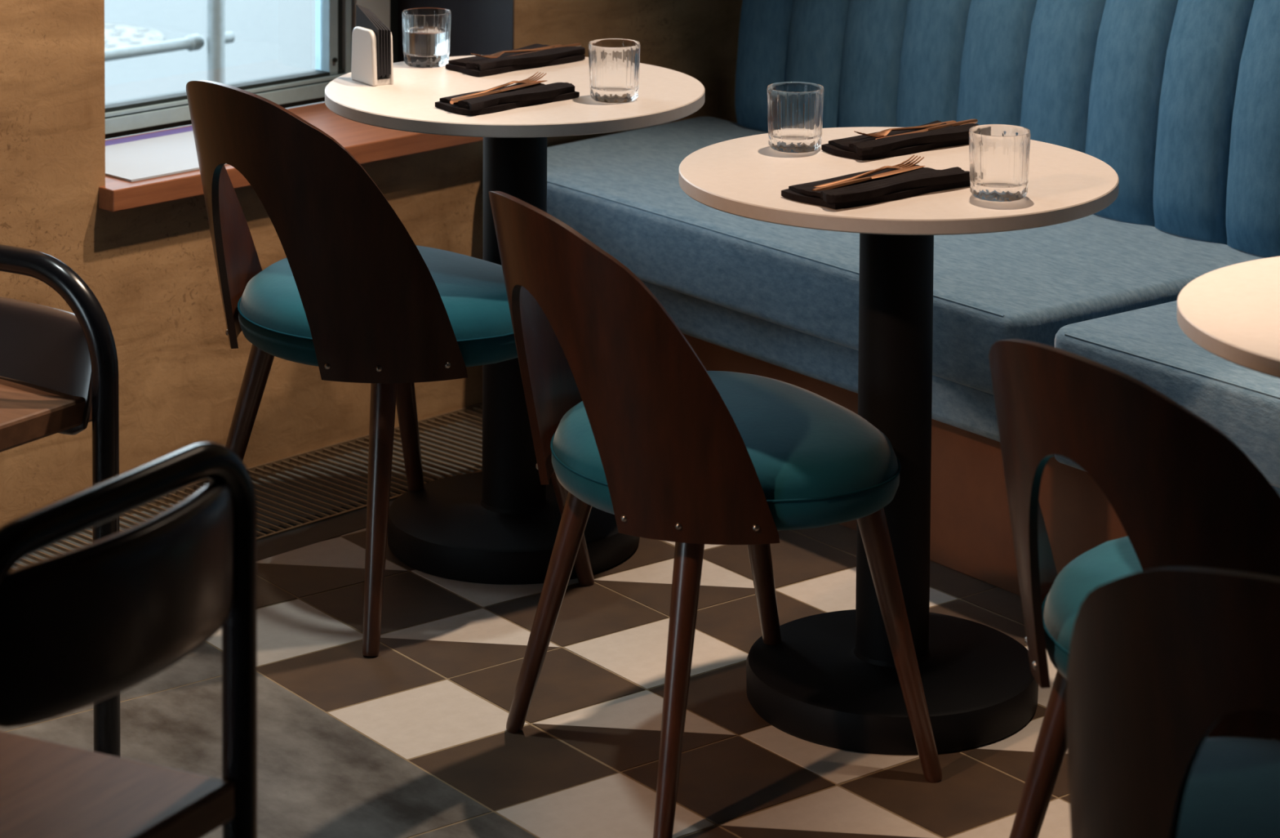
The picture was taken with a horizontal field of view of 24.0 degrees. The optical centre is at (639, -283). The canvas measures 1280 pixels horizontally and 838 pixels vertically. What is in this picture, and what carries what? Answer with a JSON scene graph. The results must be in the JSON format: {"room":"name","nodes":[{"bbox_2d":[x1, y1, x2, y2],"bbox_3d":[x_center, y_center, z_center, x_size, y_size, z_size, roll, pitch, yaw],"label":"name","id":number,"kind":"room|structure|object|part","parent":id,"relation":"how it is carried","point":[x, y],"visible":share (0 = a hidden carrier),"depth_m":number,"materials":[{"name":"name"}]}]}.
{"room":"restaurant","nodes":[
{"label":"restaurant","id":0,"kind":"room"},
{"bbox_2d":[0,0,742,526],"bbox_3d":[-1.790,-0.156,4.170,0.360,3.000,6.350,4,5,44],"label":"wall","id":1,"kind":"structure","parent":0,"point":[152,271],"depth_m":5.05,"materials":[{"name":"ochre brown plaster"}]},
{"bbox_2d":[98,0,483,212],"bbox_3d":[-0.538,-0.153,5.447,0.400,1.848,1.318,4,5,44],"label":"window","id":2,"kind":"structure","parent":1,"relation":"in","point":[335,20],"depth_m":5.41,"materials":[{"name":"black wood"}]},
{"bbox_2d":[105,125,226,182],"bbox_3d":[-0.816,0.749,5.180,0.288,0.004,0.360,4,5,44],"label":"menu card","id":3,"kind":"object","parent":2,"relation":"on","point":[169,152],"visible":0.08,"depth_m":5.14,"materials":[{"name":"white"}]},
{"bbox_3d":[-0.796,0.712,5.489,0.050,0.026,0.926,4,5,44],"label":"rail","id":4,"kind":"part","parent":2,"relation":"part of","materials":[{"name":"grey metal"}]},
{"bbox_3d":[-0.524,0.753,5.483,0.345,0.036,1.318,4,5,44],"label":"sill","id":5,"kind":"part","parent":2,"relation":"part of","materials":[{"name":"red wood"}]},
{"bbox_3d":[-0.589,-0.206,5.649,0.042,1.767,0.021,4,5,44],"label":"frame","id":6,"kind":"part","parent":2,"relation":"part of","materials":[{"name":"grey metal"}]},
{"bbox_2d":[246,434,368,540],"bbox_3d":[-0.548,1.342,5.082,0.304,0.093,0.494,4,5,44],"label":"air vent","id":7,"kind":"object","parent":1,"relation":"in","point":[299,460],"depth_m":5.10,"materials":[{"name":"black metal"}]},
{"bbox_3d":[-0.353,-0.181,5.658,0.342,1.814,0.006,4,5,44],"label":"reveal panel","id":8,"kind":"part","parent":1,"relation":"part of","materials":[{"name":"blue paint"}]},
{"bbox_2d":[0,523,1071,837],"bbox_3d":[0.232,1.621,0.848,6.638,0.121,7.617,-2,4,-38],"label":"floor","id":9,"kind":"structure","parent":0,"point":[411,739],"depth_m":4.08,"materials":[{"name":"brown tile"}]},
{"bbox_2d":[0,244,120,756],"bbox_3d":[-0.978,1.035,3.840,0.494,0.672,0.481,2,4,30],"label":"chair","id":10,"kind":"object","parent":9,"relation":"on","point":[59,368],"visible":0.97,"depth_m":3.88,"materials":[{"name":"black metal"}]},
{"bbox_3d":[-0.990,0.895,3.811,0.417,0.036,0.432,2,4,30],"label":"seat","id":11,"kind":"part","parent":10,"relation":"part of","materials":[{"name":"brown wood"}]},
{"bbox_2d":[0,441,257,837],"bbox_3d":[-0.620,1.046,2.710,0.468,0.791,0.394,2,4,29],"label":"chair","id":12,"kind":"object","parent":9,"relation":"on","point":[86,624],"visible":1,"depth_m":2.63,"materials":[{"name":"black metal"}]},
{"bbox_3d":[-0.636,0.989,2.716,0.432,0.036,0.321,2,4,29],"label":"seat","id":13,"kind":"part","parent":12,"relation":"part of","materials":[{"name":"brown wood"}]},
{"bbox_2d":[119,479,211,531],"bbox_3d":[-0.785,1.347,4.972,0.114,0.093,0.264,4,5,44],"label":"floor vent","id":14,"kind":"object","parent":9,"relation":"in","point":[174,497],"depth_m":5.00,"materials":[{"name":"black metal"}]},
{"bbox_2d":[257,498,395,560],"bbox_3d":[-1.783,1.410,3.535,0.073,0.050,5.120,4,5,44],"label":"trim","id":15,"kind":"structure","parent":9,"relation":"attached to","point":[340,525],"depth_m":4.84,"materials":[{"name":"brown wood"}]},
{"bbox_2d":[186,80,594,655],"bbox_3d":[-0.414,0.925,4.556,0.560,0.816,0.518,-3,5,-43],"label":"bentwood chair","id":16,"kind":"object","parent":9,"relation":"on","point":[353,297],"visible":0.93,"depth_m":4.34,"materials":[{"name":"brown wood"}]},
{"bbox_3d":[-0.618,1.127,4.615,0.140,0.403,0.039,0,4,-6],"label":"leg","id":17,"kind":"part","parent":16,"relation":"part of","materials":[{"name":"brown wood"}]},
{"bbox_3d":[-0.516,0.739,4.449,0.279,0.432,0.488,-3,5,-43],"label":"backrest","id":18,"kind":"part","parent":16,"relation":"part of","materials":[{"name":"brown wood"}]},
{"bbox_3d":[-0.389,0.889,4.578,0.433,0.103,0.514,-3,5,-43],"label":"seat","id":19,"kind":"part","parent":16,"relation":"part of","materials":[{"name":"teal fabric"}]},
{"bbox_3d":[-0.383,1.144,4.364,0.039,0.403,0.140,1,4,9],"label":"leg","id":20,"kind":"part","parent":16,"relation":"part of","materials":[{"name":"brown wood"}]},
{"bbox_3d":[-0.375,1.115,4.850,0.040,0.402,0.128,2,4,26],"label":"leg","id":21,"kind":"part","parent":16,"relation":"part of","materials":[{"name":"brown wood"}]},
{"bbox_3d":[-0.132,1.132,4.591,0.128,0.402,0.039,-1,4,-22],"label":"leg","id":22,"kind":"part","parent":16,"relation":"part of","materials":[{"name":"brown wood"}]},
{"bbox_2d":[389,425,408,500],"bbox_3d":[-0.425,1.335,5.209,0.304,0.093,0.288,4,5,44],"label":"floor vent","id":23,"kind":"object","parent":9,"relation":"in","point":[397,437],"depth_m":5.17,"materials":[{"name":"black metal"}]},
{"bbox_2d":[417,402,482,483],"bbox_3d":[-0.321,1.329,5.320,0.299,0.093,0.390,4,5,44],"label":"grille","id":24,"kind":"object","parent":9,"relation":"in","point":[473,411],"depth_m":5.34,"materials":[{"name":"black metal"}]},
{"bbox_2d":[324,54,705,584],"bbox_3d":[-0.200,0.951,4.783,0.600,0.733,0.600,-2,4,-38],"label":"round table","id":25,"kind":"object","parent":9,"relation":"on","point":[499,524],"visible":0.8,"depth_m":4.72,"materials":[{"name":"beige stone"}]},
{"bbox_2d":[351,26,393,86],"bbox_3d":[-0.427,0.538,4.795,0.038,0.088,0.076,-2,4,-34],"label":"napkin holder","id":26,"kind":"object","parent":25,"relation":"on","point":[364,56],"visible":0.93,"depth_m":4.78,"materials":[{"name":"white ceramic"}]},
{"bbox_3d":[-0.439,0.538,4.787,0.009,0.088,0.076,-2,4,-34],"label":"plate","id":27,"kind":"part","parent":26,"relation":"part of","materials":[{"name":"white ceramic"}]},
{"bbox_2d":[355,4,379,78],"bbox_3d":[-0.434,0.516,4.789,0.002,0.108,0.073,-2,4,-34],"label":"paper napkin","id":28,"kind":"object","parent":26,"relation":"in","point":[362,20],"visible":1,"depth_m":4.78,"materials":[{"name":"black paper"}]},
{"bbox_2d":[358,4,380,76],"bbox_3d":[-0.432,0.516,4.790,0.002,0.106,0.073,-2,4,-34],"label":"paper napkin","id":29,"kind":"object","parent":26,"relation":"in","point":[358,5],"visible":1,"depth_m":4.76,"materials":[{"name":"black paper"}]},
{"bbox_2d":[360,5,382,75],"bbox_3d":[-0.429,0.517,4.792,0.002,0.106,0.073,-2,4,-34],"label":"paper napkin","id":30,"kind":"object","parent":26,"relation":"in","point":[375,23],"visible":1,"depth_m":4.76,"materials":[{"name":"black paper"}]},
{"bbox_2d":[360,5,383,77],"bbox_3d":[-0.427,0.517,4.793,0.002,0.105,0.073,-2,4,-34],"label":"paper napkin","id":31,"kind":"object","parent":26,"relation":"in","point":[382,75],"visible":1,"depth_m":4.77,"materials":[{"name":"black paper"}]},
{"bbox_2d":[362,6,385,76],"bbox_3d":[-0.425,0.517,4.795,0.002,0.103,0.073,-2,4,-34],"label":"paper napkin","id":32,"kind":"object","parent":26,"relation":"in","point":[377,23],"visible":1,"depth_m":4.77,"materials":[{"name":"black paper"}]},
{"bbox_2d":[364,7,386,75],"bbox_3d":[-0.423,0.518,4.796,0.002,0.102,0.073,-2,4,-34],"label":"paper napkin","id":33,"kind":"object","parent":26,"relation":"in","point":[364,7],"visible":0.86,"depth_m":4.77,"materials":[{"name":"black paper"}]},
{"bbox_2d":[365,8,387,77],"bbox_3d":[-0.421,0.519,4.798,0.002,0.101,0.073,-2,4,-34],"label":"paper napkin","id":34,"kind":"object","parent":26,"relation":"in","point":[380,23],"visible":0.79,"depth_m":4.77,"materials":[{"name":"black paper"}]},
{"bbox_2d":[366,8,389,75],"bbox_3d":[-0.418,0.519,4.799,0.002,0.099,0.073,-2,4,-34],"label":"paper napkin","id":35,"kind":"object","parent":26,"relation":"in","point":[366,8],"visible":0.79,"depth_m":4.77,"materials":[{"name":"black paper"}]},
{"bbox_2d":[368,8,391,74],"bbox_3d":[-0.416,0.520,4.801,0.002,0.099,0.073,-2,4,-34],"label":"paper napkin","id":36,"kind":"object","parent":26,"relation":"in","point":[381,22],"visible":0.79,"depth_m":4.77,"materials":[{"name":"black paper"}]},
{"bbox_3d":[-0.413,0.538,4.804,0.004,0.088,0.076,-2,4,-34],"label":"plate","id":37,"kind":"part","parent":26,"relation":"part of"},
{"bbox_2d":[401,7,451,67],"bbox_3d":[-0.352,0.528,4.954,0.081,0.088,0.081,4,5,44],"label":"glass tumbler","id":38,"kind":"object","parent":25,"relation":"on","point":[426,31],"visible":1,"depth_m":4.92,"materials":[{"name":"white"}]},
{"bbox_2d":[435,80,579,115],"bbox_3d":[-0.205,0.583,4.628,0.230,0.022,0.095,-3,5,-45],"label":"cloth napkin","id":39,"kind":"object","parent":25,"relation":"on","point":[539,93],"visible":0.97,"depth_m":4.59,"materials":[{"name":"black fabric"}]},
{"bbox_2d":[449,80,546,104],"bbox_3d":[-0.217,0.574,4.623,0.016,0.006,0.209,3,6,41],"label":"table knife","id":40,"kind":"object","parent":39,"relation":"on","point":[455,100],"visible":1,"depth_m":4.61,"materials":[{"name":"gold metal"}]},
{"bbox_3d":[-0.250,0.578,4.583,0.010,0.006,0.105,3,6,41],"label":"handle","id":41,"kind":"part","parent":40,"relation":"part of","materials":[{"name":"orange metal"}]},
{"bbox_3d":[-0.182,0.571,4.662,0.016,0.003,0.104,3,6,41],"label":"blade","id":42,"kind":"part","parent":40,"relation":"part of","materials":[{"name":"gold metal"}]},
{"bbox_2d":[450,71,546,99],"bbox_3d":[-0.219,0.570,4.643,0.022,0.012,0.199,3,6,41],"label":"fork","id":43,"kind":"object","parent":39,"relation":"on","point":[531,80],"visible":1,"depth_m":4.66,"materials":[{"name":"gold metal"}]},
{"bbox_3d":[-0.232,0.573,4.629,0.022,0.009,0.160,3,6,41],"label":"handle","id":44,"kind":"part","parent":43,"relation":"part of","materials":[{"name":"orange metal"}]},
{"bbox_2d":[445,43,585,76],"bbox_3d":[-0.204,0.562,4.960,0.243,0.021,0.097,-3,5,-44],"label":"cloth napkin","id":45,"kind":"object","parent":25,"relation":"on","point":[477,66],"visible":1,"depth_m":4.92,"materials":[{"name":"black fabric"}]},
{"bbox_2d":[471,44,562,57],"bbox_3d":[-0.201,0.550,4.971,0.022,0.012,0.199,4,5,43],"label":"fork","id":46,"kind":"object","parent":45,"relation":"on","point":[496,55],"visible":1,"depth_m":4.96,"materials":[{"name":"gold metal"}]},
{"bbox_2d":[503,43,581,57],"bbox_3d":[-0.171,0.555,4.976,0.016,0.006,0.209,4,5,43],"label":"table knife","id":47,"kind":"object","parent":45,"relation":"on","point":[573,44],"visible":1,"depth_m":5.03,"materials":[{"name":"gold metal"}]},
{"bbox_3d":[-0.137,0.552,5.015,0.010,0.006,0.105,4,5,43],"label":"handle","id":48,"kind":"part","parent":47,"relation":"part of","materials":[{"name":"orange metal"}]},
{"bbox_2d":[588,38,640,102],"bbox_3d":[-0.040,0.548,4.660,0.081,0.088,0.081,-3,5,-43],"label":"glass tumbler","id":49,"kind":"object","parent":25,"relation":"on","point":[614,64],"visible":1,"depth_m":4.63,"materials":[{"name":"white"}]},
{"bbox_2d":[488,191,942,837],"bbox_3d":[0.064,0.985,3.922,0.536,0.781,0.495,-2,4,-29],"label":"bentwood chair","id":50,"kind":"object","parent":9,"relation":"on","point":[626,415],"visible":0.99,"depth_m":3.73,"materials":[{"name":"teal leather"},{"name":"walnut"},{"name":"dark wood"}]},
{"bbox_3d":[-0.114,1.175,4.025,0.134,0.386,0.038,1,4,9],"label":"leg","id":51,"kind":"part","parent":50,"relation":"part of","materials":[{"name":"brown wood"}]},
{"bbox_3d":[-0.053,0.804,3.846,0.267,0.413,0.467,-2,4,-29],"label":"backrest","id":52,"kind":"part","parent":50,"relation":"part of","materials":[{"name":"brown wood"}]},
{"bbox_3d":[0.045,1.194,3.736,0.038,0.386,0.134,2,4,24],"label":"leg","id":53,"kind":"part","parent":50,"relation":"part of","materials":[{"name":"brown wood"}]},
{"bbox_3d":[0.094,0.950,3.936,0.414,0.098,0.492,-2,4,-29],"label":"seat","id":54,"kind":"part","parent":50,"relation":"part of","materials":[{"name":"teal fabric"}]},
{"bbox_3d":[0.167,1.167,4.185,0.038,0.385,0.122,3,5,40],"label":"leg","id":55,"kind":"part","parent":50,"relation":"part of","materials":[{"name":"brown wood"}]},
{"bbox_3d":[0.331,1.186,3.887,0.122,0.385,0.038,0,4,-8],"label":"leg","id":56,"kind":"part","parent":50,"relation":"part of","materials":[{"name":"brown wood"}]},
{"bbox_2d":[678,126,1119,755],"bbox_3d":[0.351,0.990,4.148,0.600,0.740,0.600,-2,4,-38],"label":"round table","id":57,"kind":"object","parent":9,"relation":"on","point":[832,679],"visible":0.77,"depth_m":4.09,"materials":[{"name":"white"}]},
{"bbox_2d":[767,81,824,152],"bbox_3d":[0.220,0.567,4.261,0.081,0.088,0.081,3,4,35],"label":"glass tumbler","id":58,"kind":"object","parent":57,"relation":"on","point":[794,108],"visible":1,"depth_m":4.23,"materials":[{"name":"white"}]},
{"bbox_2d":[781,162,970,208],"bbox_3d":[0.317,0.618,3.989,0.258,0.022,0.107,-2,4,-39],"label":"cloth napkin","id":59,"kind":"object","parent":57,"relation":"on","point":[921,180],"visible":0.96,"depth_m":3.95,"materials":[{"name":"black fabric"}]},
{"bbox_2d":[812,165,924,191],"bbox_3d":[0.303,0.611,3.986,0.209,0.006,0.016,-4,6,-42],"label":"table knife","id":60,"kind":"object","parent":59,"relation":"on","point":[851,182],"visible":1,"depth_m":3.97,"materials":[{"name":"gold metal"}]},
{"bbox_3d":[0.266,0.614,3.950,0.105,0.006,0.010,-5,6,-42],"label":"handle","id":61,"kind":"part","parent":60,"relation":"part of","materials":[{"name":"gold metal"}]},
{"bbox_3d":[0.342,0.608,4.021,0.104,0.003,0.016,-5,6,-42],"label":"blade","id":62,"kind":"part","parent":60,"relation":"part of","materials":[{"name":"gold metal"}]},
{"bbox_2d":[813,155,924,186],"bbox_3d":[0.303,0.606,4.006,0.199,0.012,0.022,-5,6,-41],"label":"fork","id":63,"kind":"object","parent":59,"relation":"on","point":[900,166],"visible":1,"depth_m":4.02,"materials":[{"name":"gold metal"}]},
{"bbox_3d":[0.289,0.609,3.994,0.160,0.009,0.022,-5,6,-42],"label":"handle","id":64,"kind":"part","parent":63,"relation":"part of","materials":[{"name":"orange metal"}]},
{"bbox_2d":[821,120,979,159],"bbox_3d":[0.379,0.600,4.286,0.253,0.022,0.092,-2,4,-38],"label":"cloth napkin","id":65,"kind":"object","parent":57,"relation":"on","point":[862,147],"visible":0.94,"depth_m":4.24,"materials":[{"name":"black fabric"}]},
{"bbox_2d":[853,120,955,137],"bbox_3d":[0.383,0.587,4.307,0.199,0.012,0.022,-3,5,-42],"label":"fork","id":66,"kind":"object","parent":65,"relation":"on","point":[882,133],"visible":1,"depth_m":4.29,"materials":[{"name":"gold metal"}]},
{"bbox_2d":[875,119,977,139],"bbox_3d":[0.413,0.592,4.310,0.209,0.006,0.016,-3,5,-42],"label":"table knife","id":67,"kind":"object","parent":65,"relation":"on","point":[969,121],"visible":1,"depth_m":4.33,"materials":[{"name":"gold metal"}]},
{"bbox_3d":[0.373,0.594,4.275,0.104,0.003,0.016,-3,5,-42],"label":"blade","id":68,"kind":"part","parent":67,"relation":"part of","materials":[{"name":"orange metal"}]},
{"bbox_3d":[0.450,0.590,4.346,0.105,0.006,0.010,-3,5,-42],"label":"handle","id":69,"kind":"part","parent":67,"relation":"part of","materials":[{"name":"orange metal"}]},
{"bbox_2d":[968,124,1031,201],"bbox_3d":[0.473,0.587,3.959,0.081,0.088,0.081,3,5,41],"label":"glass tumbler","id":70,"kind":"object","parent":57,"relation":"on","point":[999,153],"visible":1,"depth_m":3.93,"materials":[{"name":"clear glass"}]},
{"bbox_2d":[546,0,1279,595],"bbox_3d":[1.373,0.814,4.058,0.853,1.115,4.571,-2,4,-38],"label":"banquette","id":71,"kind":"object","parent":9,"relation":"on","point":[1180,99],"visible":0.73,"depth_m":4.93,"materials":[{"name":"blue upholstery fabric"},{"name":"brown wood base"}]},
{"bbox_2d":[546,116,1267,395],"bbox_3d":[0.345,0.900,5.197,0.615,0.132,1.481,-2,4,-38],"label":"seat cushion","id":72,"kind":"object","parent":71,"relation":"on","point":[622,192],"depth_m":4.88,"materials":[{"name":"blue fabric"}]},
{"bbox_2d":[1054,300,1279,488],"bbox_3d":[1.323,0.983,3.937,0.615,0.132,1.604,-2,4,-38],"label":"seat cushion","id":73,"kind":"object","parent":71,"relation":"on","point":[1148,344],"depth_m":4.18,"materials":[{"name":"blue fabric"}]},
{"bbox_2d":[988,338,1279,837],"bbox_3d":[0.628,1.028,3.267,0.536,0.781,0.495,-2,4,-38],"label":"bentwood chair","id":74,"kind":"object","parent":9,"relation":"on","point":[1182,492],"visible":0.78,"depth_m":3.06,"materials":[{"name":"brown wood"}]},
{"bbox_3d":[0.438,1.220,3.341,0.134,0.386,0.038,0,3,0],"label":"leg","id":75,"kind":"part","parent":74,"relation":"part of","materials":[{"name":"brown wood"}]},
{"bbox_3d":[0.655,0.993,3.285,0.414,0.098,0.492,-2,4,-38],"label":"seat","id":76,"kind":"part","parent":74,"relation":"part of","materials":[{"name":"teal fabric"}]},
{"bbox_2d":[1066,566,1279,837],"bbox_3d":[0.612,1.064,2.669,0.495,0.781,0.536,2,4,26],"label":"bentwood chair","id":77,"kind":"object","parent":9,"relation":"on","point":[1157,656],"visible":1,"depth_m":2.52,"materials":[{"name":"brown wood"}]},
{"bbox_3d":[0.627,1.029,2.696,0.492,0.098,0.414,2,4,26],"label":"seat","id":78,"kind":"part","parent":77,"relation":"part of","materials":[{"name":"teal fabric"}]},
{"bbox_2d":[1177,256,1279,377],"bbox_3d":[0.905,1.039,3.399,0.600,0.740,0.600,-2,4,-38],"label":"round table","id":79,"kind":"object","parent":9,"relation":"on","point":[1232,312],"visible":1,"depth_m":3.38,"materials":[{"name":"beige"}]},
{"label":"outside","id":80,"kind":"structure","parent":0,"visible":0},
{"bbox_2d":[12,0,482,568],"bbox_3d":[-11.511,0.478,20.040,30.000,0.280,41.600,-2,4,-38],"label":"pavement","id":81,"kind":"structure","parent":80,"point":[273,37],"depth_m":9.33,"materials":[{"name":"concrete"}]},
{"bbox_2d":[104,22,163,49],"bbox_3d":[-1.836,1.028,9.610,0.620,0.012,0.620,-2,4,-38],"label":"manhole cover","id":82,"kind":"object","parent":81,"relation":"on","point":[116,35],"visible":0.29,"depth_m":9.65,"materials":[{"name":"metal"}]},
{"bbox_2d":[104,0,235,84],"bbox_3d":[-1.543,0.577,6.463,1.678,1.300,0.079,-3,5,-44],"label":"railing","id":83,"kind":"object","parent":81,"relation":"on","point":[216,38],"visible":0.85,"depth_m":6.97,"materials":[{"name":"white metal"}]},
{"bbox_3d":[-0.985,0.548,6.982,0.040,1.300,0.040,-1,4,-18],"label":"post","id":84,"kind":"part","parent":83,"relation":"part of","materials":[{"name":"white metal"}]}
]}

